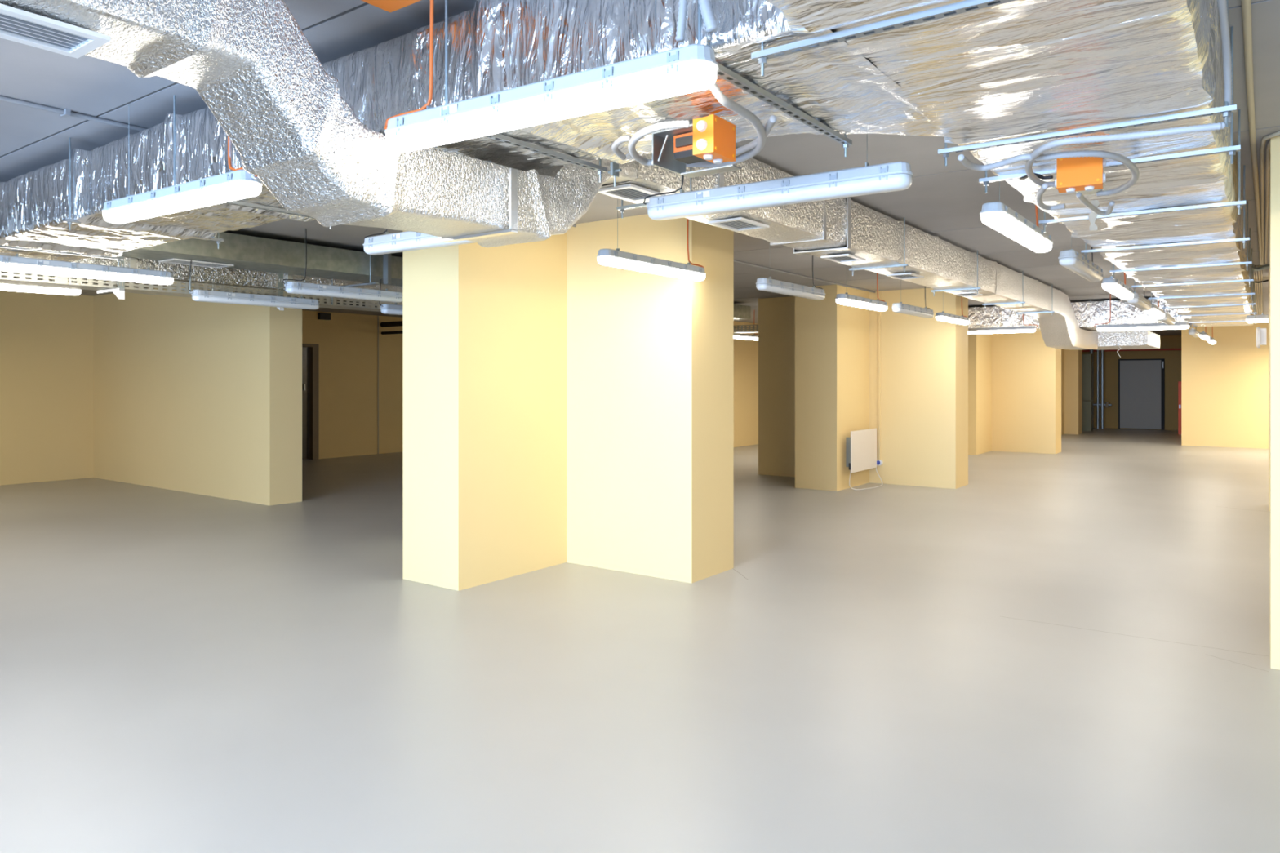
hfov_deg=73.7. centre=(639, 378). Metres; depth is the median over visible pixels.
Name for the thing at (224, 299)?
diffuser
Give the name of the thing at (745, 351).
wall
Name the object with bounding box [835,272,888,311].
lamp
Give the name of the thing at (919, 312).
diffuser
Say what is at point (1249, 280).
hanger
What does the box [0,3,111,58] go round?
grille
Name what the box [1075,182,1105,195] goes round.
foam
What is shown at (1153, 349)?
pipe
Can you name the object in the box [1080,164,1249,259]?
hanger
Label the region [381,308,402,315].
diffuser
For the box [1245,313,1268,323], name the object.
lamp
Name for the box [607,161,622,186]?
clamp
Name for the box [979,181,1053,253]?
lamp
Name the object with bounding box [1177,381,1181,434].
cabinet
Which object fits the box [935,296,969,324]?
lamp
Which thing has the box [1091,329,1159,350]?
duct
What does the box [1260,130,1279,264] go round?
conduit
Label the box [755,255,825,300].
lamp
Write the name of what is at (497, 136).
hanger
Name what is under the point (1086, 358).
electrical panel
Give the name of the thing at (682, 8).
conduit
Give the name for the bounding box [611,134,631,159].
conduit
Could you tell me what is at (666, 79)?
diffuser
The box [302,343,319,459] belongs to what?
door
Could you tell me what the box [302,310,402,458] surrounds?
wall
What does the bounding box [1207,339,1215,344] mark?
diffuser
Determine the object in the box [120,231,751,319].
duct
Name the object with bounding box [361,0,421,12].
junction box
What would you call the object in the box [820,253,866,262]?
grille
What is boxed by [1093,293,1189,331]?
lamp
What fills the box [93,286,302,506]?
wall partition
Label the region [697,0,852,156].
hanger
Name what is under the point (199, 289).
insulated pipe
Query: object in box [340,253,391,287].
bracket
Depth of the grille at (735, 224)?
4.89 m
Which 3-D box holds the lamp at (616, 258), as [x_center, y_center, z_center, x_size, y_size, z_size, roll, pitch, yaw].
[0.112,-0.975,5.697,0.109,0.550,1.196,0,0,36]
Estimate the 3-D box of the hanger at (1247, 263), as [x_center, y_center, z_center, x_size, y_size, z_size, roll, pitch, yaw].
[3.945,-1.006,6.257,0.880,0.487,0.029,0,0,35]
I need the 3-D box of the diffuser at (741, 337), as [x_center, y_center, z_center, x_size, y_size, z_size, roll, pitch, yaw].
[1.848,-0.723,15.245,0.101,0.046,1.154,0,0,36]
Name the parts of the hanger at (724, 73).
threaded rod, threaded rod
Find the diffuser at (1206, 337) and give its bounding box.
[1199,334,1209,340]
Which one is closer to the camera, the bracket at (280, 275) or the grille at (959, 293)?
the bracket at (280, 275)
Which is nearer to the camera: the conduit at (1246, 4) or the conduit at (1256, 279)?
the conduit at (1246, 4)
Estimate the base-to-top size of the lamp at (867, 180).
0.550 m
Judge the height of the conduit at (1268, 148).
0.020 m
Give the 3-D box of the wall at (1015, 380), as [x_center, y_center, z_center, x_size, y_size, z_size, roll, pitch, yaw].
[7.212,0.125,18.069,2.595,2.750,2.523,0,0,-8]
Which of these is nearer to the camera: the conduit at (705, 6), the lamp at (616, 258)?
the conduit at (705, 6)
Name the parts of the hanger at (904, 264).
threaded rod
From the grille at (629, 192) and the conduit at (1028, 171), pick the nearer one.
the conduit at (1028, 171)
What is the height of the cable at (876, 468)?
0.274 m
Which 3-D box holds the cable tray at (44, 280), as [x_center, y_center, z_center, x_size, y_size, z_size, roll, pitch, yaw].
[-2.567,-0.772,9.302,0.320,0.101,12.595,0,0,36]
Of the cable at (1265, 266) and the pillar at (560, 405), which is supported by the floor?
the pillar at (560, 405)
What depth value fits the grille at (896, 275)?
7.24 m
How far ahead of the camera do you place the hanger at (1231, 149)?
3.11 m
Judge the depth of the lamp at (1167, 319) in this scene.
10.50 m
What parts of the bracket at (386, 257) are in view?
arm, threaded rod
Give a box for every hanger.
[0,244,124,266]
[62,137,223,248]
[173,94,331,229]
[444,0,606,182]
[617,167,691,217]
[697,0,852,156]
[751,0,1016,76]
[848,217,908,275]
[931,250,980,296]
[937,0,1236,166]
[978,26,1240,193]
[982,271,1025,308]
[1015,284,1054,317]
[1039,109,1245,231]
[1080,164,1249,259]
[1109,200,1252,278]
[1131,227,1253,292]
[1148,248,1254,303]
[1161,264,1256,312]
[1173,280,1257,319]
[1185,291,1255,324]
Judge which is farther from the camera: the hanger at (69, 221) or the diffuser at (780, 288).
the diffuser at (780, 288)
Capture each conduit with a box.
[0,95,875,293]
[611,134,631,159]
[627,120,689,165]
[675,0,688,41]
[685,83,765,168]
[697,0,718,33]
[735,115,777,155]
[878,291,880,459]
[957,150,1139,196]
[1025,122,1222,187]
[1035,182,1065,210]
[1075,191,1115,215]
[1217,0,1231,129]
[1241,0,1262,265]
[1253,271,1257,315]
[1254,265,1259,315]
[1257,265,1261,314]
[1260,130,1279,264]
[1260,265,1262,314]
[1264,140,1270,264]
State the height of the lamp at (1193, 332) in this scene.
0.550 m
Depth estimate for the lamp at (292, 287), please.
7.30 m
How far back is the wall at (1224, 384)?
18.64 m
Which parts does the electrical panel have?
door, door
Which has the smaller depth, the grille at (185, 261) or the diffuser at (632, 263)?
the diffuser at (632, 263)
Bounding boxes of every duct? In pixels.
[0,0,948,262]
[0,0,1097,350]
[37,256,402,304]
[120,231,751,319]
[764,0,1253,327]
[968,298,1191,331]
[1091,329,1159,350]
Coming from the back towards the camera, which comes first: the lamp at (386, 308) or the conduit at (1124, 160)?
the lamp at (386, 308)
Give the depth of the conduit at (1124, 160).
2.97 m
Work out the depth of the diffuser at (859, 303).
8.38 m
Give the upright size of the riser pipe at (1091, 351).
2.750 m
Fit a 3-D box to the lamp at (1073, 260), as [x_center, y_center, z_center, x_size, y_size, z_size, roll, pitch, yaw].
[2.981,-0.975,5.743,0.109,0.550,1.194,0,0,36]
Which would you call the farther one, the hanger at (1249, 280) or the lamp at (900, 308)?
the lamp at (900, 308)
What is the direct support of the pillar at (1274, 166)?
on the floor
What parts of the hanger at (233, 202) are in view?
threaded rod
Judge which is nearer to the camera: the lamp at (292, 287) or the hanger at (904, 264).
the hanger at (904, 264)
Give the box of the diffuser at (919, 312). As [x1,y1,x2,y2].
[892,307,933,318]
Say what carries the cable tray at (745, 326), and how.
hanging from the ceiling
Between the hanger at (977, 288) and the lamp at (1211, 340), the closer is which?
the hanger at (977, 288)
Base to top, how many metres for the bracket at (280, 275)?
0.345 m
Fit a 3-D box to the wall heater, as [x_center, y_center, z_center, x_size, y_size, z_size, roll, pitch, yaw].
[3.035,0.985,11.798,0.143,0.560,0.945,0,0,36]
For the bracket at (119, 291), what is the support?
attached to the duct at (240, 251)
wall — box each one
[0,290,93,485]
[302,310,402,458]
[733,320,758,447]
[758,284,968,491]
[968,331,1061,455]
[1082,335,1181,430]
[1181,322,1268,448]
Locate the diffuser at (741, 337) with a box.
[733,335,758,340]
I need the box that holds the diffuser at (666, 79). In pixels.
[386,61,716,151]
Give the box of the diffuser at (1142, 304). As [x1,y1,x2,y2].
[1126,297,1151,311]
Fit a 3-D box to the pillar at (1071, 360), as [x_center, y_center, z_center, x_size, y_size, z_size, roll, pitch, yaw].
[10.703,0.125,23.247,2.140,2.750,1.770,0,0,36]
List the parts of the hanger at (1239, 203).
threaded rod, threaded rod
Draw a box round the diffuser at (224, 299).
[191,294,319,309]
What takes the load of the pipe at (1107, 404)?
attached to the riser pipe at (1097, 351)
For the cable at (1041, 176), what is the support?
attached to the hanger at (1231, 149)
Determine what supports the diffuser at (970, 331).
attached to the lamp at (1031, 328)
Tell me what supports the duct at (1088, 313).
hanging from the ceiling
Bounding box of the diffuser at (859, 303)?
[835,298,887,311]
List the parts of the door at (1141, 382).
panel, panel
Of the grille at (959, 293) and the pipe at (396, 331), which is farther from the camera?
the pipe at (396, 331)
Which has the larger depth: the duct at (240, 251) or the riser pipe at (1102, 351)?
the riser pipe at (1102, 351)
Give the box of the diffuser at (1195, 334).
[1188,331,1199,337]
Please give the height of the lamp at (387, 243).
0.550 m
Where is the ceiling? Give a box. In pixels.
[0,0,1279,335]
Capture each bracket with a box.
[97,256,191,299]
[276,273,333,310]
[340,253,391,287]
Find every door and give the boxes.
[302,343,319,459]
[1118,358,1164,430]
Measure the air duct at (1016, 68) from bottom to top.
0.423 m
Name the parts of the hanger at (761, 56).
threaded rod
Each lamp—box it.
[0,253,173,284]
[0,283,81,295]
[102,136,262,223]
[188,259,319,309]
[282,228,402,302]
[362,228,474,255]
[378,279,402,315]
[384,0,718,151]
[596,218,706,280]
[643,133,913,220]
[733,313,758,340]
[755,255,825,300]
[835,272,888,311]
[891,285,933,318]
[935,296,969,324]
[968,313,1038,334]
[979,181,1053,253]
[1057,236,1103,281]
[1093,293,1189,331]
[1101,271,1133,300]
[1126,290,1151,311]
[1144,300,1164,318]
[1157,302,1175,324]
[1188,328,1199,337]
[1199,326,1209,340]
[1207,326,1216,344]
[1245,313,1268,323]
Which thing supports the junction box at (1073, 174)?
attached to the air duct at (1016, 68)
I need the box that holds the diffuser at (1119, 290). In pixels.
[1102,283,1133,300]
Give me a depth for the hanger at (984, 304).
9.94 m
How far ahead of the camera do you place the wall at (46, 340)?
12.40 m
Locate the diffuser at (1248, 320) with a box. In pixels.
[1245,318,1268,323]
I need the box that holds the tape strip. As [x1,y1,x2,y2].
[1088,200,1099,231]
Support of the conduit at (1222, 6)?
attached to the ceiling
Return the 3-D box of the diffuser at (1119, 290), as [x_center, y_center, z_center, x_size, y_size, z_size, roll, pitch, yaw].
[4.016,-0.723,7.159,0.101,0.046,1.154,0,0,36]
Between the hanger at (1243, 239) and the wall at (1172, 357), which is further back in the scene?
the wall at (1172, 357)
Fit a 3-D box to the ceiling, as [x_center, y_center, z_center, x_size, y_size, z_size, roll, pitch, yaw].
[2.061,-1.350,11.807,19.000,0.200,38.100,0,0,36]
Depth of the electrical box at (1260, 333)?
9.86 m
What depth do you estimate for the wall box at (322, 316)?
15.89 m
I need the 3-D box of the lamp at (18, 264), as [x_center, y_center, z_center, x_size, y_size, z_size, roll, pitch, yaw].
[-3.853,-0.770,5.915,0.109,0.140,1.194,0,0,36]
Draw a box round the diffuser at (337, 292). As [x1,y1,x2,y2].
[284,287,402,302]
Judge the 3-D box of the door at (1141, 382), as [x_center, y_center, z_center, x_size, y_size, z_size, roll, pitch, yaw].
[14.819,0.460,25.238,1.180,2.080,0.137,0,0,36]
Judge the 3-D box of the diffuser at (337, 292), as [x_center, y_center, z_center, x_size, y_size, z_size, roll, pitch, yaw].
[-2.546,-0.723,7.433,0.101,0.046,1.154,0,0,36]
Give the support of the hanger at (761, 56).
hanging from the ceiling
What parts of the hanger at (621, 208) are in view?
threaded rod, threaded rod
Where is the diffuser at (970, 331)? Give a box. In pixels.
[968,328,1035,334]
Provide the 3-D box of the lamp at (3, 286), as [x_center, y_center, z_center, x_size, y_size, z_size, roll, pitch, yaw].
[-5.083,-0.770,6.740,0.109,0.140,1.194,0,0,36]
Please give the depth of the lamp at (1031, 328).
13.12 m
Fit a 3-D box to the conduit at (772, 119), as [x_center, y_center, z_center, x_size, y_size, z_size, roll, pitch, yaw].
[0.368,-0.775,2.768,0.071,0.023,0.454,0,0,-14]
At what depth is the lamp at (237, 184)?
3.55 m
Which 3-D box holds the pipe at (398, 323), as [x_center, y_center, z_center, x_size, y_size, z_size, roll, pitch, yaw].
[-4.057,-1.075,16.239,2.710,0.097,0.097,0,0,36]
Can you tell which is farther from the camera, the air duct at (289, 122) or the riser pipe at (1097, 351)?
the riser pipe at (1097, 351)
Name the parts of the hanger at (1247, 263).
threaded rod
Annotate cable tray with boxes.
[0,271,402,311]
[733,324,758,333]
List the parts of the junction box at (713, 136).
lid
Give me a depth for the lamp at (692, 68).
2.31 m
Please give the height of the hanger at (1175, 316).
0.487 m
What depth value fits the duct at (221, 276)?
7.66 m
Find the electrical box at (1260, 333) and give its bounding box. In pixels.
[1255,326,1266,347]
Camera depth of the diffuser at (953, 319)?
10.61 m
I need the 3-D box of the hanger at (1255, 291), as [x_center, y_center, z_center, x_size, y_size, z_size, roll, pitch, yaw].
[8.322,-1.006,12.249,0.880,0.487,0.029,0,0,35]
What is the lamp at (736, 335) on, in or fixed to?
hanging from the ceiling
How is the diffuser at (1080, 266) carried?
attached to the lamp at (1073, 260)
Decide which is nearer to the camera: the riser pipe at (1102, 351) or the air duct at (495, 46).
the air duct at (495, 46)
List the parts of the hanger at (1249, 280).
threaded rod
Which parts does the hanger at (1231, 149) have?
threaded rod, threaded rod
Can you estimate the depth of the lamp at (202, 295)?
7.39 m
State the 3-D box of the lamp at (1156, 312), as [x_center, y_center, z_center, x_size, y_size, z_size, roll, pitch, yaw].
[5.766,-0.975,9.555,0.109,0.550,1.196,0,0,36]
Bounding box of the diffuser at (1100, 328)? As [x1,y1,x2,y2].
[1097,325,1189,331]
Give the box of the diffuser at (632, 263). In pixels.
[597,256,705,280]
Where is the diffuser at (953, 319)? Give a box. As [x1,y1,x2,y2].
[935,315,968,324]
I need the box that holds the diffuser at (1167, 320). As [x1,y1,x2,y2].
[1157,316,1174,324]
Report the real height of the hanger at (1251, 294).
0.487 m
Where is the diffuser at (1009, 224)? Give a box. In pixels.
[981,212,1052,253]
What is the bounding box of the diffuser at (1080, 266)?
[1058,257,1102,281]
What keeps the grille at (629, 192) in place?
attached to the air duct at (289, 122)
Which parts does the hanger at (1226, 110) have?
threaded rod, threaded rod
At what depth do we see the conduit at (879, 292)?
12.17 m
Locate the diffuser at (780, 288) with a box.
[755,283,825,300]
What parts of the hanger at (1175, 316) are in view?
threaded rod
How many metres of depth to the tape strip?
3.85 m
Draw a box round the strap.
[1254,279,1268,283]
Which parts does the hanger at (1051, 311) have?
threaded rod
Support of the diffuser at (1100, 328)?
attached to the lamp at (1138, 326)
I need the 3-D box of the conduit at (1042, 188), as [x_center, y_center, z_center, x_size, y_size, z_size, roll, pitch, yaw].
[1.662,-0.740,3.500,0.093,0.024,0.492,0,0,34]
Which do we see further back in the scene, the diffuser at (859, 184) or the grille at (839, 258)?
the grille at (839, 258)
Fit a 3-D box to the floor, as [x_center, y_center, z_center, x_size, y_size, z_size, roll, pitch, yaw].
[2.061,1.560,11.807,19.000,0.121,38.100,0,0,36]
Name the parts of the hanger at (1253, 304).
threaded rod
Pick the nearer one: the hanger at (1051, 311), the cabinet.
the hanger at (1051, 311)
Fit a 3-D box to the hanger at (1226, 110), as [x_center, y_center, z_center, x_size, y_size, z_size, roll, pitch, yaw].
[1.438,-1.006,2.825,0.880,0.487,0.029,0,0,35]
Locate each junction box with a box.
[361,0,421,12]
[693,114,735,164]
[1054,156,1106,192]
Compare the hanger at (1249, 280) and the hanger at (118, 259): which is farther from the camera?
the hanger at (1249, 280)
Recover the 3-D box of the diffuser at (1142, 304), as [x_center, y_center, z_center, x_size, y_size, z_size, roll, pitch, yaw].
[4.901,-0.723,8.370,0.101,0.046,1.154,0,0,36]
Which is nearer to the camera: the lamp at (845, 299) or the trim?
the lamp at (845, 299)
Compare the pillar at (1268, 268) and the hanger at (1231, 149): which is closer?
the hanger at (1231, 149)
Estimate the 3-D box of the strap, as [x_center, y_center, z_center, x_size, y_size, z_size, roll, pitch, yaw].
[7.765,-1.217,10.707,0.220,0.035,0.069,0,0,36]
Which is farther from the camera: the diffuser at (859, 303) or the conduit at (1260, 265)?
the conduit at (1260, 265)
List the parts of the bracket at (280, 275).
threaded rod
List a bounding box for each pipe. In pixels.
[199,288,377,306]
[380,320,402,327]
[381,330,402,334]
[1082,348,1181,351]
[1089,349,1093,428]
[1093,402,1111,407]
[1096,349,1099,428]
[1101,350,1104,429]
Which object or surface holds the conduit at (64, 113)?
attached to the ceiling
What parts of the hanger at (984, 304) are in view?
threaded rod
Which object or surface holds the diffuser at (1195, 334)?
attached to the lamp at (1193, 332)
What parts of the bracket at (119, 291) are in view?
arm, threaded rod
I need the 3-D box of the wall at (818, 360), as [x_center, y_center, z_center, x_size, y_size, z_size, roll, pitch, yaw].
[3.245,0.125,12.707,2.595,2.750,2.523,0,0,-8]
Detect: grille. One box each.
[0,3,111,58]
[158,257,233,268]
[598,183,666,201]
[707,217,768,231]
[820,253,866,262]
[886,272,924,279]
[953,291,982,296]
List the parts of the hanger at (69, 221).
threaded rod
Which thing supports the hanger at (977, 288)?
hanging from the ceiling
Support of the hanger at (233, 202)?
hanging from the ceiling
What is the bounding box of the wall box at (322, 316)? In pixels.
[317,312,330,319]
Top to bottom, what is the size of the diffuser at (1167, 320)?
0.046 m
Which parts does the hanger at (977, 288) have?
threaded rod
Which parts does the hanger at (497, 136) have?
threaded rod, threaded rod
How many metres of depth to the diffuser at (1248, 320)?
10.66 m
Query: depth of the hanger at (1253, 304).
9.47 m
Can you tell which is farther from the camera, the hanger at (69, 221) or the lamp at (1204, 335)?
the lamp at (1204, 335)
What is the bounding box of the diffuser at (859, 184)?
[647,173,912,220]
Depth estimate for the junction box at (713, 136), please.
2.62 m
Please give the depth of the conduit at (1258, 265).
11.95 m
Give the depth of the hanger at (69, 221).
4.42 m
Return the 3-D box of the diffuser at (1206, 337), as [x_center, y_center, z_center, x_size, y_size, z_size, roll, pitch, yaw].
[9.998,-0.723,15.111,0.101,0.046,1.154,0,0,36]
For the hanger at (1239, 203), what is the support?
hanging from the ceiling
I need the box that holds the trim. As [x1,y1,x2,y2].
[377,315,378,453]
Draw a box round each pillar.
[402,213,733,591]
[1061,348,1082,435]
[1268,267,1269,511]
[1269,135,1279,670]
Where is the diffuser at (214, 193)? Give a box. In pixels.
[102,181,262,223]
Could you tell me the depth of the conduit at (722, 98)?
2.57 m
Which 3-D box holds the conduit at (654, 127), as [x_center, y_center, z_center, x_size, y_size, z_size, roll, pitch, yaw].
[0.034,-0.745,2.709,0.142,0.024,0.479,0,0,-11]
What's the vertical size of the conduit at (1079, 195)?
0.022 m
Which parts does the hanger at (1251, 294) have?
threaded rod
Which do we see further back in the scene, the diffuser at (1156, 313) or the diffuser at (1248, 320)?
the diffuser at (1248, 320)
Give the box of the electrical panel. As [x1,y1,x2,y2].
[1082,354,1092,431]
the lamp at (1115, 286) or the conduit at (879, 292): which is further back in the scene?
the conduit at (879, 292)
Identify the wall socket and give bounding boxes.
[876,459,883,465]
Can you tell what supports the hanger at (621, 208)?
hanging from the ceiling
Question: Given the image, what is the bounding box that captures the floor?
[0,427,1279,852]
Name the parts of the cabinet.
cabinet door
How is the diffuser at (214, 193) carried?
attached to the lamp at (237, 184)
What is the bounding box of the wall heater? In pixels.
[845,427,876,473]
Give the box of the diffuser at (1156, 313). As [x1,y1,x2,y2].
[1144,308,1164,318]
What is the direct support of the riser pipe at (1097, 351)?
on the floor
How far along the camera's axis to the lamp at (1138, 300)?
8.13 m
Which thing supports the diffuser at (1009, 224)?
attached to the lamp at (997, 215)
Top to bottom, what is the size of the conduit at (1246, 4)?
0.026 m
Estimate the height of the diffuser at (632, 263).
0.046 m
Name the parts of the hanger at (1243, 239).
threaded rod, threaded rod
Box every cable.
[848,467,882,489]
[1020,173,1053,180]
[1250,263,1269,271]
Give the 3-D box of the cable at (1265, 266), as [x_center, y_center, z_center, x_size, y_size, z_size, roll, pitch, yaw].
[6.906,-1.211,9.172,0.680,0.065,0.143,0,0,41]
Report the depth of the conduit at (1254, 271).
12.77 m

